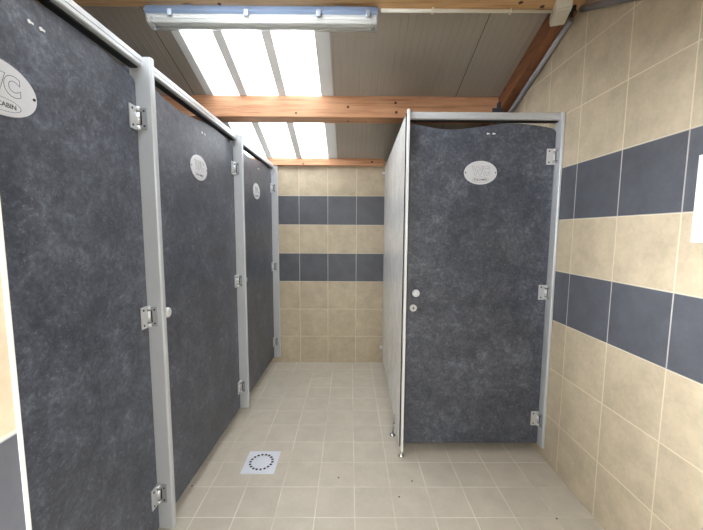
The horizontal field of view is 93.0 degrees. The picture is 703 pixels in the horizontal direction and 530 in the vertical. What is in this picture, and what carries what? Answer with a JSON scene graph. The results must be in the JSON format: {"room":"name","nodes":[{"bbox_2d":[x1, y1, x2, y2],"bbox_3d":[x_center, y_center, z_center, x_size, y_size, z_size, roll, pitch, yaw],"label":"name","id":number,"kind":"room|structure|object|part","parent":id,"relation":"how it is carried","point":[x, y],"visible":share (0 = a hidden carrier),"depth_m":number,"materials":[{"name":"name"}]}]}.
{"room":"public restroom","nodes":[
{"label":"public restroom","id":0,"kind":"room"},
{"bbox_2d":[0,265,25,529],"bbox_3d":[-0.514,0.303,0.283,3.478,2.160,0.200,0,6,0],"label":"wall","id":1,"kind":"structure","parent":0,"point":[12,513],"depth_m":0.36,"materials":[{"name":"tile"}]},
{"bbox_2d":[0,200,31,529],"bbox_3d":[-0.373,0.294,0.383,0.006,2.160,0.006,0,6,0],"label":"trim","id":2,"kind":"structure","parent":1,"relation":"attached to","point":[3,263],"depth_m":0.37,"materials":[{"name":"white painted metal"}]},
{"bbox_2d":[44,6,547,161],"bbox_3d":[-0.514,-1.189,1.720,3.878,0.738,3.759,0,6,0],"label":"ceiling","id":3,"kind":"structure","parent":0,"point":[405,54],"depth_m":2.20,"materials":[{"name":"metal"}]},
{"bbox_2d":[170,29,336,157],"bbox_3d":[-0.624,-1.281,2.670,0.970,0.692,1.849,0,6,0],"label":"window","id":4,"kind":"structure","parent":3,"relation":"attached to","point":[322,37],"depth_m":2.33,"materials":[{"name":"plastic"}]},
{"bbox_2d":[35,0,586,9],"bbox_3d":[-0.513,-1.432,1.725,3.478,0.102,0.140,0,6,0],"label":"roof beam","id":5,"kind":"structure","parent":3,"relation":"attached to","point":[416,4],"depth_m":1.76,"materials":[{"name":"brown wood"}]},
{"bbox_2d":[144,4,377,29],"bbox_3d":[-0.473,-1.332,1.796,1.224,0.110,0.113,0,6,0],"label":"lamp","id":6,"kind":"object","parent":5,"relation":"attached to","point":[186,16],"visible":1,"depth_m":1.77,"materials":[{"name":"white plastic"}]},
{"bbox_2d":[381,7,551,14],"bbox_3d":[0.620,-1.370,1.798,0.925,0.025,0.024,0,6,0],"label":"conduit","id":7,"kind":"object","parent":5,"relation":"attached to","point":[383,10],"visible":0.99,"depth_m":1.79,"materials":[{"name":"white plastic"}]},
{"bbox_2d":[549,0,576,26],"bbox_3d":[1.128,-1.347,1.771,0.106,0.061,0.150,2,6,19],"label":"junction box","id":8,"kind":"object","parent":5,"relation":"attached to","point":[562,10],"visible":1,"depth_m":1.75,"materials":[{"name":"white plastic"}]},
{"bbox_2d":[161,95,498,123],"bbox_3d":[-0.562,-1.226,2.631,3.390,0.158,0.145,0,6,0],"label":"roof beam","id":9,"kind":"structure","parent":3,"relation":"attached to","point":[226,108],"depth_m":2.56,"materials":[{"name":"brown wood"}]},
{"bbox_2d":[492,102,502,124],"bbox_3d":[1.118,-1.133,2.556,0.070,0.215,0.038,0,6,0],"label":"bracket","id":10,"kind":"object","parent":9,"relation":"attached to","point":[498,109],"visible":0.32,"depth_m":2.54,"materials":[{"name":"metal"}]},
{"bbox_2d":[482,10,576,126],"bbox_3d":[1.177,-1.217,2.629,0.088,0.691,1.599,0,6,0],"label":"roof beam","id":11,"kind":"structure","parent":3,"relation":"attached to","point":[546,35],"depth_m":2.15,"materials":[{"name":"brown wood"}]},
{"bbox_2d":[247,155,408,361],"bbox_3d":[-0.528,-0.041,3.615,3.778,2.200,0.150,0,6,0],"label":"wall","id":12,"kind":"structure","parent":0,"point":[331,218],"depth_m":3.54,"materials":[{"name":"tile"}]},
{"bbox_2d":[252,158,382,166],"bbox_3d":[-0.968,-1.055,3.414,2.587,0.069,0.051,0,6,0],"label":"roof beam","id":13,"kind":"structure","parent":12,"relation":"attached to","point":[276,161],"depth_m":3.39,"materials":[{"name":"brown wood"}]},
{"bbox_2d":[158,362,604,529],"bbox_3d":[-0.552,1.266,2.047,3.828,0.101,3.524,0,6,0],"label":"floor","id":14,"kind":"structure","parent":0,"point":[339,466],"depth_m":1.96,"materials":[{"name":"tile"}]},
{"bbox_2d":[0,0,176,529],"bbox_3d":[-1.524,0.262,0.940,1.424,2.104,1.048,0,6,1],"label":"stall","id":15,"kind":"object","parent":14,"relation":"on","point":[80,182],"visible":1,"depth_m":1.09,"materials":[{"name":"laminate"}]},
{"bbox_3d":[-0.866,-0.756,0.815,0.050,0.046,1.020,0,6,1],"label":"header rail","id":16,"kind":"part","parent":15,"relation":"part of","materials":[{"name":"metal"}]},
{"bbox_3d":[-0.845,0.186,1.433,0.086,2.032,0.028,0,6,1],"label":"post","id":17,"kind":"part","parent":15,"relation":"part of","materials":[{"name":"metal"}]},
{"bbox_2d":[154,67,249,501],"bbox_3d":[-1.505,0.161,1.985,1.424,2.104,1.048,0,6,1],"label":"stall","id":18,"kind":"object","parent":14,"relation":"on","point":[201,171],"visible":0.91,"depth_m":1.89,"materials":[{"name":"laminate"}]},
{"bbox_3d":[-0.843,0.213,1.502,0.046,0.046,0.046,0,6,1],"label":"knob","id":19,"kind":"part","parent":18,"relation":"part of","materials":[{"name":"grey plastic"}]},
{"bbox_3d":[-0.847,-0.858,1.860,0.050,0.046,1.020,0,6,1],"label":"header rail","id":20,"kind":"part","parent":18,"relation":"part of","materials":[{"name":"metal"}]},
{"bbox_3d":[-0.826,0.084,2.478,0.086,2.032,0.028,0,6,1],"label":"post","id":21,"kind":"part","parent":18,"relation":"part of","materials":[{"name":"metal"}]},
{"bbox_2d":[240,451,280,473],"bbox_3d":[-0.554,1.213,2.053,0.200,0.006,0.200,0,6,0],"label":"floor drain","id":22,"kind":"object","parent":14,"relation":"on","point":[257,462],"visible":1,"depth_m":2.04,"materials":[{"name":"white plastic"}]},
{"bbox_2d":[243,140,280,393],"bbox_3d":[-1.486,0.059,3.030,1.424,2.104,1.048,0,6,1],"label":"stall","id":23,"kind":"object","parent":14,"relation":"on","point":[260,175],"visible":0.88,"depth_m":3.09,"materials":[{"name":"laminate"}]},
{"bbox_3d":[-0.828,-0.959,2.905,0.050,0.046,1.020,0,6,1],"label":"header rail","id":24,"kind":"part","parent":23,"relation":"part of","materials":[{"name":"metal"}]},
{"bbox_3d":[-0.807,-0.017,3.522,0.086,2.032,0.028,0,6,1],"label":"post","id":25,"kind":"part","parent":23,"relation":"part of","materials":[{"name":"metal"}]},
{"bbox_2d":[380,109,565,457],"bbox_3d":[0.742,0.092,2.771,0.944,2.112,1.565,0,6,0],"label":"stall","id":26,"kind":"object","parent":14,"relation":"on","point":[479,226],"visible":1,"depth_m":2.04,"materials":[{"name":"laminate"}]},
{"bbox_3d":[0.337,0.035,3.121,0.013,2.017,0.853,0,6,1],"label":"panel","id":27,"kind":"part","parent":26,"relation":"part of","materials":[{"name":"laminate"}]},
{"bbox_3d":[0.320,0.109,2.357,0.013,2.017,0.674,0,6,1],"label":"panel","id":28,"kind":"part","parent":26,"relation":"part of","materials":[{"name":"laminate"}]},
{"bbox_3d":[0.388,0.169,2.020,0.046,0.046,0.046,0,6,0],"label":"knob","id":29,"kind":"part","parent":26,"relation":"part of","materials":[{"name":"grey plastic"}]},
{"bbox_3d":[0.768,-0.858,1.939,0.868,0.046,0.050,0,6,0],"label":"header rail","id":30,"kind":"part","parent":26,"relation":"part of","materials":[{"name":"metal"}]},
{"bbox_3d":[1.207,0.138,2.029,0.020,2.032,0.072,0,6,0],"label":"post","id":31,"kind":"part","parent":26,"relation":"part of","materials":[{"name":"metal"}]},
{"bbox_2d":[505,0,702,529],"bbox_3d":[1.294,-0.133,1.843,0.150,2.745,3.374,0,6,0],"label":"wall","id":32,"kind":"structure","parent":0,"point":[624,428],"depth_m":1.46,"materials":[{"name":"tile"}]},
{"bbox_2d":[502,18,573,123],"bbox_3d":[1.202,-1.170,2.478,0.036,0.508,1.261,0,6,0],"label":"conduit","id":33,"kind":"object","parent":32,"relation":"attached to","point":[569,21],"visible":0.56,"depth_m":2.08,"materials":[{"name":"grey plastic"}]},
{"bbox_2d":[579,0,632,11],"bbox_3d":[1.208,-0.982,1.145,0.036,0.626,1.273,0,6,0],"label":"conduit","id":34,"kind":"object","parent":32,"relation":"attached to","point":[603,3],"visible":1,"depth_m":1.60,"materials":[{"name":"grey plastic"}]},
{"bbox_2d":[690,155,702,242],"bbox_3d":[1.222,-0.223,1.081,0.003,0.305,0.210,0,6,0],"label":"sheet","id":35,"kind":"object","parent":32,"relation":"attached to","point":[697,224],"visible":1,"depth_m":1.17,"materials":[{"name":"white paper"}]}
]}

